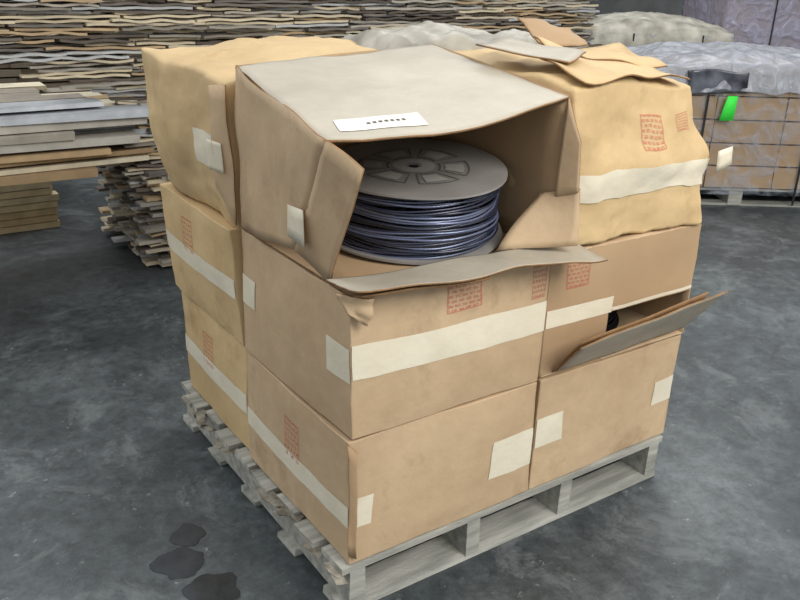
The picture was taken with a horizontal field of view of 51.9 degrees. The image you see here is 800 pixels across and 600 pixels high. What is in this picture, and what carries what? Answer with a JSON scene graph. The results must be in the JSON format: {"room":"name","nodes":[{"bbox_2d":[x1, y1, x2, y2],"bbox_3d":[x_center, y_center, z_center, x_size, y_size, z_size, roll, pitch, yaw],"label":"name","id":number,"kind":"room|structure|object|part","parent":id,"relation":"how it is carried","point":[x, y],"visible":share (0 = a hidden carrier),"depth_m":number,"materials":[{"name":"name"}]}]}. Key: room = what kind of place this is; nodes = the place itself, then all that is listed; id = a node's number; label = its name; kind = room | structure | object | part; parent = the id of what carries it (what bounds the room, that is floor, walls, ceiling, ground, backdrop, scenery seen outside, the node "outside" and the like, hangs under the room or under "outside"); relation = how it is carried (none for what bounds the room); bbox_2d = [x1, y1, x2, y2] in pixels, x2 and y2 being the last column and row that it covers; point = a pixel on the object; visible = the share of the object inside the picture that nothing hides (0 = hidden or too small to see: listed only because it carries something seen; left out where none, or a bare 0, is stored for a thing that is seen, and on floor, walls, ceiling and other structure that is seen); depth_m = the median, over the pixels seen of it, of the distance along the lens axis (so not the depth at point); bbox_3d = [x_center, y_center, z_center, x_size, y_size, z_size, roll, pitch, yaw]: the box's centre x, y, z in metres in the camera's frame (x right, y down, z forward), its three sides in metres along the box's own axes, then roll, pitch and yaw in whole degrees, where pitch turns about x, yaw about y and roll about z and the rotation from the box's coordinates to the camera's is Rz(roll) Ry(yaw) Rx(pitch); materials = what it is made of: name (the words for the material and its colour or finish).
{"room":"warehouse","nodes":[
{"label":"warehouse","id":0,"kind":"room"},
{"bbox_2d":[271,0,442,19],"bbox_3d":[-7.331,-7.663,14.038,28.000,6.000,0.001,-13,26,-32],"label":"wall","id":1,"kind":"structure","parent":0,"point":[350,0],"depth_m":18.89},
{"bbox_2d":[0,167,799,599],"bbox_3d":[-0.705,-0.951,6.035,28.000,0.001,24.000,-13,26,-32],"label":"floor","id":2,"kind":"structure","parent":0,"point":[101,463],"depth_m":2.54,"materials":[{"name":"concrete"}]},
{"bbox_2d":[0,181,59,234],"bbox_3d":[-2.498,-0.478,4.375,1.242,0.263,0.359,-13,26,-32],"label":"bundle","id":3,"kind":"object","parent":2,"relation":"on","point":[32,206],"visible":0.84,"depth_m":4.48,"materials":[{"name":"brown wood"}]},
{"bbox_2d":[0,82,154,185],"bbox_3d":[-2.132,-0.454,3.598,2.087,0.823,0.819,-13,26,-32],"label":"stack","id":4,"kind":"object","parent":2,"relation":"on","point":[47,134],"visible":0.89,"depth_m":3.56,"materials":[{"name":"grey wood"}]},
{"bbox_2d":[0,0,282,87],"bbox_3d":[-3.082,-2.112,6.284,4.662,1.787,0.706,-13,26,-32],"label":"stack","id":5,"kind":"object","parent":2,"relation":"on","point":[9,73],"visible":0.04,"depth_m":6.29,"materials":[{"name":"brown wood"}]},
{"bbox_2d":[149,547,203,579],"bbox_3d":[-0.556,0.665,2.072,0.135,0.001,0.120,-13,26,-32],"label":"puddle","id":6,"kind":"object","parent":2,"relation":"on","point":[182,562],"visible":1,"depth_m":2.07,"materials":[{"name":"grey liquid"}]},
{"bbox_2d":[169,523,205,545],"bbox_3d":[-0.565,0.622,2.177,0.096,0.001,0.102,-13,26,-32],"label":"puddle","id":7,"kind":"object","parent":2,"relation":"on","point":[187,534],"visible":1,"depth_m":2.18,"materials":[{"name":"grey liquid"}]},
{"bbox_2d":[181,572,239,599],"bbox_3d":[-0.452,0.702,1.989,0.133,0.001,0.130,-13,26,-32],"label":"puddle","id":8,"kind":"object","parent":2,"relation":"on","point":[207,586],"visible":1,"depth_m":1.99,"materials":[{"name":"grey liquid"}]},
{"bbox_2d":[0,0,599,266],"bbox_3d":[-0.995,-1.065,4.309,4.761,1.515,0.937,-13,26,-32],"label":"pile","id":9,"kind":"object","parent":2,"relation":"on","point":[138,213],"visible":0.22,"depth_m":3.83,"materials":[{"name":"brown wood"}]},
{"bbox_2d":[181,380,662,599],"bbox_3d":[0.019,0.409,2.568,1.150,0.139,1.081,-13,26,-32],"label":"wooden pallet","id":10,"kind":"object","parent":2,"relation":"on","point":[465,538],"visible":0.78,"depth_m":2.18,"materials":[{"name":"grey wood"}]},
{"bbox_2d":[181,292,249,449],"bbox_3d":[-0.321,0.149,2.556,0.556,0.344,0.492,-13,26,-32],"label":"cardboard box","id":11,"kind":"object","parent":10,"relation":"on","point":[217,360],"visible":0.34,"depth_m":2.38,"materials":[{"name":"cardboard"}]},
{"bbox_2d":[160,182,244,344],"bbox_3d":[-0.335,-0.162,2.446,0.582,0.344,0.540,-13,26,-32],"label":"cardboard box","id":12,"kind":"object","parent":11,"relation":"on","point":[206,251],"visible":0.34,"depth_m":2.23,"materials":[{"name":"cardboard"}]},
{"bbox_2d":[141,35,375,227],"bbox_3d":[-0.344,-0.499,2.308,0.611,0.423,0.579,-13,26,-32],"label":"cardboard box","id":13,"kind":"object","parent":12,"relation":"on","point":[190,90],"visible":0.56,"depth_m":2.13,"materials":[{"name":"cardboard"}]},
{"bbox_2d":[246,350,536,564],"bbox_3d":[-0.034,0.320,2.159,0.562,0.341,0.554,-13,26,-32],"label":"cardboard box","id":14,"kind":"object","parent":10,"relation":"on","point":[368,495],"visible":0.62,"depth_m":1.95,"materials":[{"name":"cardboard"}]},
{"bbox_2d":[242,229,549,439],"bbox_3d":[-0.026,0.013,2.039,0.560,0.340,0.553,-13,26,-32],"label":"cardboard box","id":15,"kind":"object","parent":14,"relation":"on","point":[421,353],"visible":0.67,"depth_m":1.83,"materials":[{"name":"cardboard"}]},
{"bbox_2d":[234,44,607,325],"bbox_3d":[0.028,-0.299,1.880,0.665,0.483,0.638,-13,26,-32],"label":"open cardboard box","id":16,"kind":"object","parent":15,"relation":"on","point":[294,119],"visible":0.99,"depth_m":1.80,"materials":[{"name":"brown cardboard"}]},
{"bbox_3d":[-0.260,-0.275,1.761,0.020,0.391,0.502,-11,25,-28],"label":"panel","id":17,"kind":"part","parent":16,"relation":"part of","materials":[{"name":"cardboard"}]},
{"bbox_3d":[-0.153,-0.427,2.101,0.564,0.423,0.011,-13,27,-32],"label":"panel","id":18,"kind":"part","parent":16,"relation":"part of","materials":[{"name":"cardboard"}]},
{"bbox_3d":[-0.017,-0.145,1.975,0.549,0.005,0.521,-13,26,-32],"label":"panel","id":19,"kind":"part","parent":16,"relation":"part of","materials":[{"name":"cardboard"}]},
{"bbox_3d":[-0.014,-0.476,1.831,0.605,0.121,0.547,-13,26,-32],"label":"panel","id":20,"kind":"part","parent":16,"relation":"part of","materials":[{"name":"grey cardboard"}]},
{"bbox_2d":[340,139,507,264],"bbox_3d":[0.030,-0.246,1.953,0.439,0.195,0.450,0,22,-4],"label":"spool","id":21,"kind":"object","parent":16,"relation":"in","point":[409,208],"visible":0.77,"depth_m":1.83,"materials":[{"name":"grey plastic"}]},
{"bbox_3d":[0.220,-0.394,2.047,0.020,0.423,0.533,-13,26,-32],"label":"panel","id":22,"kind":"part","parent":16,"relation":"part of","materials":[{"name":"cardboard"}]},
{"bbox_2d":[528,334,680,488],"bbox_3d":[0.419,0.214,2.458,0.560,0.339,0.542,-13,26,-32],"label":"cardboard box","id":23,"kind":"object","parent":10,"relation":"on","point":[586,414],"visible":0.31,"depth_m":2.23,"materials":[{"name":"cardboard"}]},
{"bbox_2d":[538,224,728,377],"bbox_3d":[0.466,-0.072,2.288,0.562,0.340,0.664,-13,26,-32],"label":"cardboard box","id":24,"kind":"object","parent":23,"relation":"on","point":[646,277],"visible":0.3,"depth_m":2.10,"materials":[{"name":"cardboard"}]},
{"bbox_2d":[454,18,732,244],"bbox_3d":[0.454,-0.468,2.189,0.641,0.504,0.604,-13,26,-32],"label":"cardboard box","id":25,"kind":"object","parent":24,"relation":"on","point":[645,159],"visible":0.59,"depth_m":2.00,"materials":[{"name":"cardboard"}]},
{"bbox_2d":[606,310,618,331],"bbox_3d":[0.444,-0.035,2.401,0.400,0.158,0.400,-13,26,-32],"label":"spool","id":26,"kind":"object","parent":24,"relation":"in","point":[613,318],"visible":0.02,"depth_m":2.34},
{"bbox_3d":[0.133,0.043,2.853,0.558,0.338,0.514,-13,26,-32],"label":"cardboard box","id":27,"kind":"object","parent":10,"relation":"on","visible":0},
{"bbox_3d":[0.142,-0.263,2.731,0.562,0.342,0.511,-13,26,-32],"label":"cardboard box","id":28,"kind":"object","parent":27,"relation":"on","visible":0},
{"bbox_2d":[344,39,471,51],"bbox_3d":[0.145,-0.610,2.615,0.549,0.413,0.533,-13,26,-32],"label":"cardboard box","id":29,"kind":"object","parent":28,"relation":"on","point":[344,39],"visible":0.02,"depth_m":2.52,"materials":[{"name":"brown cardboard"}]},
{"bbox_2d":[341,21,540,50],"bbox_3d":[0.138,-0.805,2.560,0.550,0.109,0.470,-13,26,-32],"label":"sheet","id":30,"kind":"object","parent":29,"relation":"in","point":[451,37],"visible":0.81,"depth_m":2.43,"materials":[{"name":"plastic"}]},
{"bbox_2d":[446,0,581,19],"bbox_3d":[1.083,-2.663,8.501,1.260,1.417,1.176,1,22,-2],"label":"load","id":31,"kind":"object","parent":2,"relation":"on","point":[452,0],"visible":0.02,"depth_m":7.83,"materials":[{"name":"brown wood"}]},
{"bbox_2d":[576,11,733,47],"bbox_3d":[2.433,-2.341,8.280,1.360,1.070,1.176,1,22,-2],"label":"load","id":32,"kind":"object","parent":2,"relation":"on","point":[635,28],"visible":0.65,"depth_m":7.63,"materials":[{"name":"cardboard"},{"name":"wood"},{"name":"plastic"}]},
{"bbox_2d":[626,41,799,206],"bbox_3d":[2.233,-1.292,5.780,1.410,0.999,1.196,2,22,-1],"label":"load","id":33,"kind":"object","parent":2,"relation":"on","point":[746,96],"visible":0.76,"depth_m":5.27,"materials":[{"name":"brown cardboard"}]},
{"bbox_2d":[681,0,799,49],"bbox_3d":[3.973,-2.783,8.699,1.660,1.664,1.379,1,22,-2],"label":"load","id":34,"kind":"object","parent":2,"relation":"on","point":[776,23],"visible":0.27,"depth_m":8.02,"materials":[{"name":"grey plastic"}]},
{"bbox_2d":[577,0,682,15],"bbox_3d":[10.979,-6.360,12.298,0.001,6.000,24.000,-13,26,-32],"label":"wall","id":35,"kind":"structure","parent":0,"point":[671,7],"depth_m":20.11,"materials":[{"name":"grey"}]}
]}

